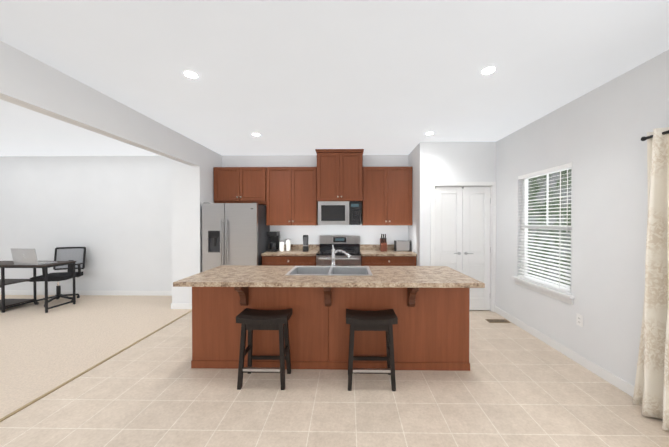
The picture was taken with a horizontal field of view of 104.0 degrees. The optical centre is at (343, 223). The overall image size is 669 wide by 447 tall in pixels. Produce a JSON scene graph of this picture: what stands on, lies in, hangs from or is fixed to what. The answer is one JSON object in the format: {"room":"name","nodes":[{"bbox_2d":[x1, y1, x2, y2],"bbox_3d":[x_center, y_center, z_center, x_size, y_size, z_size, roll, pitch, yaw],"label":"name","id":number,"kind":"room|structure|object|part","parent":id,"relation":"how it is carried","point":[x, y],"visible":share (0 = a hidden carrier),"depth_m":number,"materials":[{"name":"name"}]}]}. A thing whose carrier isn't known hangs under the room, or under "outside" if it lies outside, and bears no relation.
{"room":"kitchen","nodes":[
{"label":"kitchen","id":0,"kind":"room"},
{"bbox_2d":[0,295,191,418],"bbox_3d":[-5.095,1.484,1.241,5.110,0.054,7.870,0,1,1],"label":"floor carpet","id":1,"kind":"object","parent":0,"point":[42,352],"visible":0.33,"depth_m":3.38,"materials":[{"name":"beige carpet"}]},
{"bbox_2d":[0,261,75,312],"bbox_3d":[-5.394,1.046,4.402,1.330,0.765,0.470,0,1,1],"label":"desk","id":2,"kind":"object","parent":1,"relation":"on","point":[5,303],"visible":0.85,"depth_m":4.33,"materials":[{"name":"black metal"}]},
{"bbox_2d":[10,248,56,264],"bbox_3d":[-5.092,0.530,4.308,0.430,0.268,0.308,0,1,5],"label":"laptop","id":3,"kind":"object","parent":2,"relation":"on","point":[24,256],"visible":1,"depth_m":4.18,"materials":[{"name":"metal"}]},
{"bbox_2d":[30,247,85,306],"bbox_3d":[-5.163,0.940,4.756,0.580,0.969,0.665,0,1,-14],"label":"office chair","id":4,"kind":"object","parent":1,"relation":"on","point":[77,254],"visible":0.79,"depth_m":4.93,"materials":[{"name":"black plastic"}]},
{"bbox_2d":[0,41,199,165],"bbox_3d":[-2.511,-1.099,0.788,0.130,0.370,7.100,0,1,1],"label":"header beam","id":5,"kind":"structure","parent":0,"point":[30,83],"depth_m":2.41,"materials":[{"name":"paint"}]},
{"bbox_2d":[168,144,223,302],"bbox_3d":[-2.623,0.051,4.732,0.480,2.750,0.760,0,1,1],"label":"wall","id":6,"kind":"structure","parent":0,"point":[189,187],"depth_m":4.36,"materials":[{"name":"paint"}]},
{"bbox_2d":[172,303,191,308],"bbox_3d":[-2.634,1.382,4.361,0.450,0.095,0.018,0,1,1],"label":"baseboard","id":7,"kind":"structure","parent":6,"relation":"attached to","point":[174,305],"depth_m":4.35,"materials":[{"name":"paint"}]},
{"bbox_2d":[0,155,407,290],"bbox_3d":[-2.556,0.046,5.181,10.300,2.750,0.120,0,1,1],"label":"wall","id":8,"kind":"structure","parent":0,"point":[131,223],"depth_m":5.15,"materials":[{"name":"paint"}]},
{"bbox_2d":[0,290,171,295],"bbox_3d":[-5.222,1.374,5.168,4.730,0.095,0.018,0,1,1],"label":"baseboard","id":9,"kind":"structure","parent":8,"relation":"attached to","point":[7,292],"depth_m":5.16,"materials":[{"name":"paint"}]},
{"bbox_2d":[213,167,264,204],"bbox_3d":[-1.894,-0.719,4.925,0.961,0.625,0.347,0,1,1],"label":"upper cabinet","id":10,"kind":"object","parent":8,"relation":"attached to","point":[231,184],"depth_m":4.76,"materials":[{"name":"brown wood"}]},
{"bbox_2d":[261,167,317,224],"bbox_3d":[-0.981,-0.499,4.913,0.997,1.065,0.347,0,1,1],"label":"upper cabinet","id":11,"kind":"object","parent":8,"relation":"attached to","point":[294,195],"depth_m":4.75,"materials":[{"name":"brown wood"}]},
{"bbox_2d":[284,244,393,247],"bbox_3d":[-0.075,0.457,5.072,2.648,0.099,0.020,0,1,1],"label":"backsplash","id":12,"kind":"structure","parent":8,"relation":"attached to","point":[292,245],"depth_m":5.07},
{"bbox_2d":[317,149,364,202],"bbox_3d":[-0.068,-0.862,4.859,0.822,0.916,0.417,0,1,1],"label":"upper cabinet","id":13,"kind":"object","parent":8,"relation":"attached to","point":[340,172],"depth_m":4.66,"materials":[{"name":"brown wood"}]},
{"bbox_2d":[318,201,359,224],"bbox_3d":[-0.077,-0.188,4.854,0.763,0.421,0.442,0,1,1],"label":"microwave","id":14,"kind":"object","parent":13,"relation":"attached to","point":[338,212],"visible":1,"depth_m":4.68,"materials":[{"name":"silver metal"}]},
{"bbox_2d":[361,167,411,224],"bbox_3d":[0.796,-0.499,4.884,0.898,1.065,0.347,0,1,1],"label":"upper cabinet","id":15,"kind":"object","parent":8,"relation":"attached to","point":[388,190],"depth_m":4.72,"materials":[{"name":"brown wood"}]},
{"bbox_2d":[0,310,668,446],"bbox_3d":[-0.005,1.487,1.159,5.070,0.050,7.870,0,1,1],"label":"floor","id":16,"kind":"structure","parent":0,"point":[515,386],"depth_m":2.07,"materials":[{"name":"beige tile"}]},
{"bbox_2d":[0,310,191,421],"bbox_3d":[-2.546,1.462,0.804,0.034,0.007,7.080,0,1,1],"label":"transition strip","id":17,"kind":"object","parent":16,"relation":"on","point":[45,394],"depth_m":2.48,"materials":[{"name":"gold metal"}]},
{"bbox_2d":[202,202,269,271],"bbox_3d":[-1.881,0.538,4.656,0.910,1.777,0.798,0,1,1],"label":"fridge","id":18,"kind":"object","parent":16,"relation":"on","point":[234,233],"visible":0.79,"depth_m":4.32,"materials":[{"name":"silver metal"}]},
{"bbox_2d":[236,308,291,389],"bbox_3d":[-0.720,1.133,2.410,0.450,0.632,0.273,0,1,1],"label":"stool","id":19,"kind":"object","parent":16,"relation":"on","point":[250,320],"visible":1,"depth_m":2.32,"materials":[{"name":"black wood"}]},
{"bbox_2d":[262,256,315,265],"bbox_3d":[-0.934,0.987,4.785,0.939,0.875,0.632,0,1,1],"label":"base cabinet","id":20,"kind":"object","parent":16,"relation":"on","point":[266,260],"depth_m":4.47,"materials":[{"name":"brown wood"}]},
{"bbox_2d":[261,248,319,255],"bbox_3d":[-0.935,0.530,4.773,0.939,0.040,0.646,0,1,1],"label":"countertop","id":21,"kind":"structure","parent":20,"relation":"on","point":[294,251],"depth_m":4.47,"materials":[{"name":"beige stone"}]},
{"bbox_2d":[267,231,279,251],"bbox_3d":[-1.292,0.329,4.824,0.170,0.360,0.220,0,1,1],"label":"coffee maker","id":22,"kind":"object","parent":21,"relation":"on","point":[274,240],"visible":0.94,"depth_m":4.76,"materials":[{"name":"black plastic"}]},
{"bbox_2d":[279,240,283,250],"bbox_3d":[-1.137,0.408,4.802,0.094,0.202,0.094,0,1,1],"label":"canister","id":23,"kind":"object","parent":21,"relation":"on","point":[281,245],"visible":1,"depth_m":4.76,"materials":[{"name":"ceramic"}]},
{"bbox_2d":[286,238,290,250],"bbox_3d":[-1.036,0.392,4.880,0.094,0.232,0.094,0,1,1],"label":"canister","id":24,"kind":"object","parent":21,"relation":"on","point":[288,244],"visible":1,"depth_m":4.84,"materials":[{"name":"ceramic"}]},
{"bbox_2d":[303,235,308,251],"bbox_3d":[-0.693,0.359,4.764,0.110,0.300,0.110,0,1,1],"label":"grinder","id":25,"kind":"object","parent":21,"relation":"on","point":[305,244],"visible":1,"depth_m":4.72,"materials":[{"name":"black plastic"}]},
{"bbox_2d":[191,289,469,370],"bbox_3d":[-0.136,1.009,2.805,2.767,0.874,0.806,0,1,1],"label":"kitchen island","id":26,"kind":"object","parent":16,"relation":"on","point":[429,305],"depth_m":2.59,"materials":[{"name":"brown wood"}]},
{"bbox_2d":[173,265,484,288],"bbox_3d":[-0.139,0.549,2.792,2.810,0.042,0.890,0,1,1],"label":"island countertop","id":27,"kind":"structure","parent":26,"relation":"on","point":[225,276],"depth_m":2.52,"materials":[{"name":"beige stone"}]},
{"bbox_2d":[285,265,372,276],"bbox_3d":[-0.147,0.618,2.923,0.894,0.196,0.534,0,1,1],"label":"sink","id":28,"kind":"object","parent":27,"relation":"in","point":[333,270],"depth_m":3.10,"materials":[{"name":"silver metal"}]},
{"bbox_2d":[331,249,350,264],"bbox_3d":[-0.038,0.389,3.088,0.241,0.260,0.213,0,1,1],"label":"faucet","id":29,"kind":"object","parent":27,"relation":"on","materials":[{"name":"silver metal"}]},
{"bbox_2d":[316,235,360,265],"bbox_3d":[-0.080,0.828,4.710,0.767,1.195,0.718,0,1,1],"label":"range","id":30,"kind":"object","parent":16,"relation":"on","point":[350,244],"visible":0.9,"depth_m":4.90,"materials":[{"name":"silver metal"}]},
{"bbox_2d":[346,309,397,390],"bbox_3d":[0.246,1.134,2.394,0.450,0.632,0.273,0,1,1],"label":"stool","id":31,"kind":"object","parent":16,"relation":"on","point":[379,320],"visible":1,"depth_m":2.29,"materials":[{"name":"black wood"}]},
{"bbox_2d":[361,256,415,265],"bbox_3d":[0.775,0.987,4.758,0.938,0.875,0.632,0,1,1],"label":"base cabinet","id":32,"kind":"object","parent":16,"relation":"on","point":[365,260],"depth_m":4.44,"materials":[{"name":"brown wood"}]},
{"bbox_2d":[361,248,416,255],"bbox_3d":[0.775,0.530,4.746,0.938,0.040,0.646,0,1,1],"label":"countertop","id":33,"kind":"structure","parent":32,"relation":"on","point":[364,251],"depth_m":4.61,"materials":[{"name":"beige stone"}]},
{"bbox_2d":[380,234,386,251],"bbox_3d":[0.734,0.350,4.824,0.110,0.316,0.195,0,1,1],"label":"knife block","id":34,"kind":"object","parent":33,"relation":"on","point":[383,244],"visible":1,"depth_m":4.75,"materials":[{"name":"brown wood"}]},
{"bbox_2d":[394,240,410,250],"bbox_3d":[1.094,0.413,4.846,0.290,0.190,0.164,0,1,1],"label":"toaster","id":35,"kind":"object","parent":33,"relation":"on","point":[401,245],"visible":1,"depth_m":4.77,"materials":[{"name":"silver metal"}]},
{"bbox_2d":[485,319,510,322],"bbox_3d":[2.263,1.430,3.838,0.300,0.008,0.130,0,1,1],"label":"floor vent","id":36,"kind":"object","parent":16,"relation":"in","point":[497,320],"visible":1,"depth_m":3.81,"materials":[{"name":"brown metal"}]},
{"bbox_2d":[0,0,668,155],"bbox_3d":[-2.620,-1.338,1.172,10.300,0.100,8.110,0,1,1],"label":"ceiling","id":37,"kind":"structure","parent":0,"point":[369,77],"depth_m":2.12,"materials":[{"name":"paint"}]},
{"bbox_2d":[184,71,196,77],"bbox_3d":[-1.332,-1.296,2.277,0.230,0.006,0.230,0,1,1],"label":"recessed light","id":38,"kind":"object","parent":37,"relation":"in","point":[190,74],"visible":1,"depth_m":2.27,"materials":[{"name":"paint"}]},
{"bbox_2d":[482,67,494,73],"bbox_3d":[1.227,-1.295,2.216,0.230,0.006,0.230,0,1,1],"label":"recessed light","id":39,"kind":"object","parent":37,"relation":"in","point":[488,70],"visible":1,"depth_m":2.21,"materials":[{"name":"plastic"}]},
{"bbox_2d":[408,147,415,252],"bbox_3d":[1.312,0.051,4.719,0.130,2.750,0.660,0,1,1],"label":"wall","id":40,"kind":"structure","parent":0,"point":[412,156],"depth_m":4.66,"materials":[{"name":"paint"}]},
{"bbox_2d":[416,142,495,265],"bbox_3d":[1.845,0.055,4.301,1.210,2.750,0.120,0,1,1],"label":"wall","id":41,"kind":"structure","parent":0,"point":[435,161],"depth_m":4.23,"materials":[{"name":"paint"}]},
{"bbox_2d":[430,182,495,311],"bbox_3d":[1.935,0.378,4.293,1.046,2.105,0.138,0,1,1],"label":"trim","id":42,"kind":"structure","parent":41,"relation":"attached to","point":[492,241],"depth_m":4.22,"materials":[{"name":"paint"}]},
{"bbox_2d":[435,187,490,309],"bbox_3d":[1.939,0.410,4.256,0.907,2.017,0.087,0,1,1],"label":"pantry doors","id":43,"kind":"structure","parent":41,"relation":"in","point":[462,229],"depth_m":4.26,"materials":[{"name":"paint"}]},
{"bbox_2d":[496,50,668,385],"bbox_3d":[2.465,0.087,1.116,0.130,2.750,7.830,0,1,1],"label":"wall","id":44,"kind":"structure","parent":0,"point":[600,131],"depth_m":2.50,"materials":[{"name":"paint"}]},
{"bbox_2d":[512,162,574,304],"bbox_3d":[2.471,0.099,3.236,0.155,1.514,0.980,0,1,1],"label":"window","id":45,"kind":"structure","parent":44,"relation":"in","point":[553,289],"depth_m":3.20,"materials":[{"name":"paint"}]},
{"bbox_2d":[495,306,634,396],"bbox_3d":[2.396,1.419,0.708,0.014,0.095,7.046,0,1,1],"label":"baseboard","id":46,"kind":"structure","parent":44,"relation":"attached to","point":[615,380],"depth_m":2.73,"materials":[{"name":"paint"}]},
{"bbox_2d":[576,314,582,326],"bbox_3d":[2.429,0.996,2.691,0.009,0.116,0.072,0,1,1],"label":"electrical outlet plate","id":47,"kind":"object","parent":44,"relation":"attached to","point":[579,319],"visible":1,"depth_m":2.69,"materials":[{"name":"plastic"}]},
{"bbox_2d":[632,127,668,430],"bbox_3d":[2.318,0.379,1.484,0.193,2.130,1.177,0,1,1],"label":"curtain","id":48,"kind":"object","parent":44,"relation":"hanging from","point":[651,393],"visible":1,"depth_m":1.92,"materials":[{"name":"fabric"}]},
{"bbox_3d":[2.349,-0.631,1.462,0.131,0.070,1.153,0,1,1],"label":"rod","id":49,"kind":"part","parent":48,"relation":"part of","materials":[{"name":"black metal"}]},
{"label":"outside","id":50,"kind":"structure","parent":0,"visible":0},
{"bbox_2d":[528,169,571,285],"bbox_3d":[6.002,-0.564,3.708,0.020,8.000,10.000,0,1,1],"label":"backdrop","id":51,"kind":"structure","parent":50,"point":[533,182],"depth_m":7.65,"materials":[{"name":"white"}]}
]}

